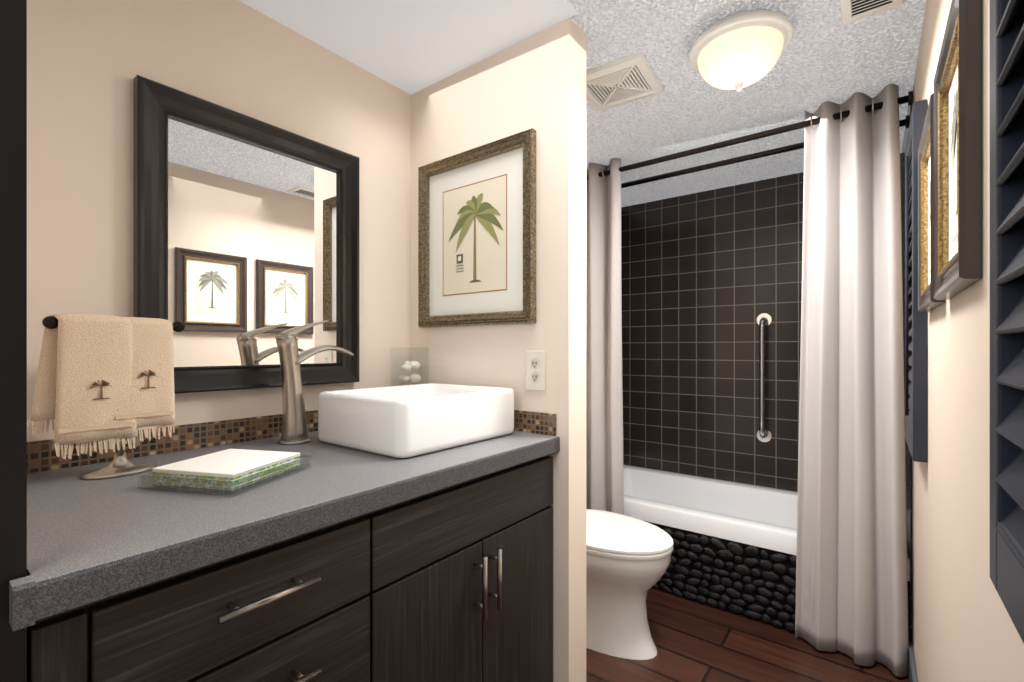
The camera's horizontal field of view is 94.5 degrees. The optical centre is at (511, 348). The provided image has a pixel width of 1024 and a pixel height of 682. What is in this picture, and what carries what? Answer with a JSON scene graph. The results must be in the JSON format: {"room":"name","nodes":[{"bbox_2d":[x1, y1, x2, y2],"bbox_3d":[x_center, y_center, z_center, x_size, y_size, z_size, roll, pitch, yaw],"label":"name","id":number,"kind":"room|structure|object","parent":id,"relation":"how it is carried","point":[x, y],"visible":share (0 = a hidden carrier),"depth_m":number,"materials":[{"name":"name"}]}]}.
{"room":"bathroom","nodes":[
{"label":"bathroom","id":0,"kind":"room"},
{"bbox_2d":[0,0,26,681],"bbox_3d":[-0.840,0.115,0.652,0.640,2.150,0.167,0,0,37],"label":"wall","id":1,"kind":"structure","parent":0,"point":[13,305],"depth_m":0.53,"materials":[{"name":"black paint"}]},
{"bbox_2d":[27,0,410,441],"bbox_3d":[-0.413,0.115,1.837,0.120,2.150,3.820,0,0,37],"label":"wall","id":2,"kind":"structure","parent":0,"point":[88,61],"depth_m":1.18,"materials":[{"name":"beige paint"}]},
{"bbox_2d":[133,75,358,393],"bbox_3d":[-0.695,-0.263,1.338,0.034,0.744,0.596,0,0,37],"label":"mirror","id":3,"kind":"object","parent":2,"relation":"attached to","point":[245,240],"visible":0.88,"depth_m":1.29,"materials":[{"name":"black mirror"}]},
{"bbox_2d":[27,410,555,472],"bbox_3d":[-0.455,0.223,1.152,0.642,0.064,1.090,0,0,37],"label":"tile backsplash","id":4,"kind":"structure","parent":2,"relation":"attached to","point":[41,455],"depth_m":1.21,"materials":[{"name":"tile"}]},
{"bbox_2d":[411,18,585,681],"bbox_3d":[-0.076,0.115,1.615,0.685,2.150,0.105,0,0,37],"label":"wall","id":5,"kind":"structure","parent":0,"point":[537,82],"depth_m":1.43,"materials":[{"name":"beige paint"}]},
{"bbox_2d":[418,128,535,327],"bbox_3d":[-0.135,-0.370,1.576,0.504,0.584,0.026,0,0,37],"label":"framed picture","id":6,"kind":"object","parent":5,"relation":"attached to","point":[476,236],"visible":1,"depth_m":1.56,"materials":[{"name":"white paper"}]},
{"bbox_2d":[526,351,545,390],"bbox_3d":[0.070,0.065,1.430,0.072,0.120,0.009,0,0,37],"label":"electrical outlet","id":7,"kind":"object","parent":5,"relation":"attached to","point":[535,370],"visible":1,"depth_m":1.43,"materials":[{"name":"white plastic"}]},
{"bbox_2d":[239,0,925,206],"bbox_3d":[0.231,-0.988,1.346,1.740,0.064,3.820,0,0,37],"label":"ceiling","id":8,"kind":"structure","parent":0,"point":[826,55],"depth_m":1.55,"materials":[{"name":"white paint"}]},
{"bbox_2d":[586,51,663,111],"bbox_3d":[0.379,-0.950,1.705,0.264,0.020,0.264,0,0,33],"label":"fan","id":9,"kind":"object","parent":8,"relation":"attached to","point":[624,80],"visible":0.9,"depth_m":1.68,"materials":[{"name":"beige plastic"}]},
{"bbox_2d":[689,9,793,91],"bbox_3d":[0.693,-0.873,1.444,0.288,0.174,0.288,0,0,37],"label":"ceiling light","id":10,"kind":"object","parent":8,"relation":"attached to","point":[738,51],"visible":1,"depth_m":1.37,"materials":[{"name":"white glass"}]},
{"bbox_2d":[840,0,903,24],"bbox_3d":[0.953,-0.954,1.254,0.140,0.011,0.250,0,0,37],"label":"ceiling vent","id":11,"kind":"object","parent":8,"relation":"in","point":[853,10],"visible":1,"depth_m":1.32,"materials":[{"name":"white plastic"}]},
{"bbox_2d":[586,588,908,681],"bbox_3d":[0.231,1.220,1.346,1.740,0.060,3.820,0,0,37],"label":"floor","id":12,"kind":"structure","parent":0,"point":[694,641],"depth_m":1.83,"materials":[{"name":"brown wood"}]},
{"bbox_2d":[9,431,559,681],"bbox_3d":[-0.449,0.723,1.137,0.669,0.935,1.106,0,0,37],"label":"bathroom vanity","id":13,"kind":"object","parent":12,"relation":"on","point":[334,563],"visible":1,"depth_m":0.83,"materials":[{"name":"brown wood"}]},
{"bbox_2d":[27,314,184,479],"bbox_3d":[-0.814,0.093,0.966,0.089,0.322,0.253,0,0,37],"label":"towel stand","id":14,"kind":"object","parent":13,"relation":"on","point":[100,378],"visible":1,"depth_m":0.94,"materials":[{"name":"beige fabric"}]},
{"bbox_2d":[137,449,310,496],"bbox_3d":[-0.556,0.237,0.938,0.208,0.035,0.208,0,0,13],"label":"tray","id":15,"kind":"object","parent":13,"relation":"on","point":[233,470],"visible":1,"depth_m":0.88,"materials":[{"name":"plastic"}]},
{"bbox_2d":[276,320,353,444],"bbox_3d":[-0.556,0.085,1.345,0.080,0.337,0.227,0,0,37],"label":"faucet","id":16,"kind":"object","parent":13,"relation":"on","point":[294,431],"visible":1,"depth_m":1.27,"materials":[{"name":"silver metal"}]},
{"bbox_2d":[390,348,428,385],"bbox_3d":[-0.363,0.124,1.676,0.095,0.259,0.095,0,0,37],"label":"shell jar","id":17,"kind":"object","parent":13,"relation":"on","point":[409,366],"visible":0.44,"depth_m":1.66,"materials":[{"name":"clear glass"}]},
{"bbox_2d":[318,383,513,457],"bbox_3d":[-0.262,0.186,1.359,0.370,0.136,0.442,0,0,37],"label":"sink","id":18,"kind":"object","parent":13,"relation":"in","point":[405,421],"visible":0.98,"depth_m":1.20,"materials":[{"name":"white ceramic"}]},
{"bbox_2d":[586,509,672,659],"bbox_3d":[0.303,0.790,2.033,0.766,0.800,0.470,0,0,37],"label":"toilet","id":19,"kind":"object","parent":12,"relation":"on","point":[628,559],"visible":0.38,"depth_m":1.84,"materials":[{"name":"white ceramic"}]},
{"bbox_2d":[624,465,910,641],"bbox_3d":[1.097,0.985,2.478,1.487,0.415,0.725,0,0,37],"label":"bathtub","id":20,"kind":"object","parent":12,"relation":"on","point":[734,547],"visible":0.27,"depth_m":2.22,"materials":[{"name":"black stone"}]},
{"bbox_2d":[621,153,900,491],"bbox_3d":[1.353,0.115,2.817,1.500,2.150,0.120,0,0,37],"label":"wall","id":21,"kind":"structure","parent":0,"point":[709,277],"depth_m":2.84,"materials":[{"name":"black tile"}]},
{"bbox_2d":[757,313,771,441],"bbox_3d":[1.411,0.163,2.659,0.076,0.731,0.080,0,0,37],"label":"grab bar","id":22,"kind":"object","parent":21,"relation":"attached to","point":[763,321],"visible":1,"depth_m":2.63,"materials":[{"name":"silver metal"}]},
{"bbox_2d":[912,0,1023,681],"bbox_3d":[0.875,0.115,0.855,0.120,2.150,3.820,0,0,37],"label":"wall","id":23,"kind":"structure","parent":0,"point":[964,629],"depth_m":0.81,"materials":[{"name":"beige paint"}]},
{"bbox_2d":[901,105,911,641],"bbox_3d":[1.701,0.115,2.041,0.006,2.150,0.690,0,0,37],"label":"tile","id":24,"kind":"structure","parent":23,"relation":"attached to","point":[908,460],"depth_m":1.97,"materials":[{"name":"black tile"}]},
{"bbox_2d":[909,642,917,681],"bbox_3d":[0.597,1.135,0.601,0.014,0.110,2.880,0,0,37],"label":"baseboard","id":25,"kind":"structure","parent":23,"relation":"attached to","point":[912,672],"depth_m":1.63,"materials":[{"name":"grey"}]},
{"bbox_2d":[905,99,927,462],"bbox_3d":[1.218,-0.182,1.435,0.038,0.975,0.400,0,0,37],"label":"blinds","id":26,"kind":"object","parent":23,"relation":"attached to","point":[916,380],"visible":0.85,"depth_m":1.28,"materials":[{"name":"grey paint"}]},
{"bbox_2d":[918,93,944,312],"bbox_3d":[0.972,-0.310,1.101,0.022,0.430,0.350,0,0,37],"label":"picture frame","id":27,"kind":"object","parent":23,"relation":"attached to","point":[927,302],"visible":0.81,"depth_m":1.19,"materials":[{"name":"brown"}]},
{"bbox_2d":[934,0,981,299],"bbox_3d":[0.726,-0.310,0.779,0.022,0.430,0.350,0,0,37],"label":"picture frame","id":28,"kind":"object","parent":23,"relation":"attached to","point":[958,172],"visible":1,"depth_m":0.68,"materials":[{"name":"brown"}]},
{"bbox_2d":[990,0,1023,642],"bbox_3d":[0.308,-0.297,0.244,0.038,1.025,0.482,0,0,37],"label":"blinds","id":29,"kind":"object","parent":23,"relation":"attached to","point":[1007,298],"visible":1,"depth_m":0.41,"materials":[{"name":"grey paint"}]},
{"bbox_3d":[0.514,0.115,2.948,0.006,2.150,0.690,0,0,37],"label":"wall tile","id":30,"kind":"structure","parent":0,"visible":0},
{"bbox_2d":[586,84,912,676],"bbox_3d":[0.892,0.111,2.212,1.492,2.134,0.249,0,0,37],"label":"shower curtain","id":31,"kind":"object","parent":30,"relation":"attached to","point":[851,581],"visible":0.83,"depth_m":1.83,"materials":[{"name":"white fabric"}]}
]}

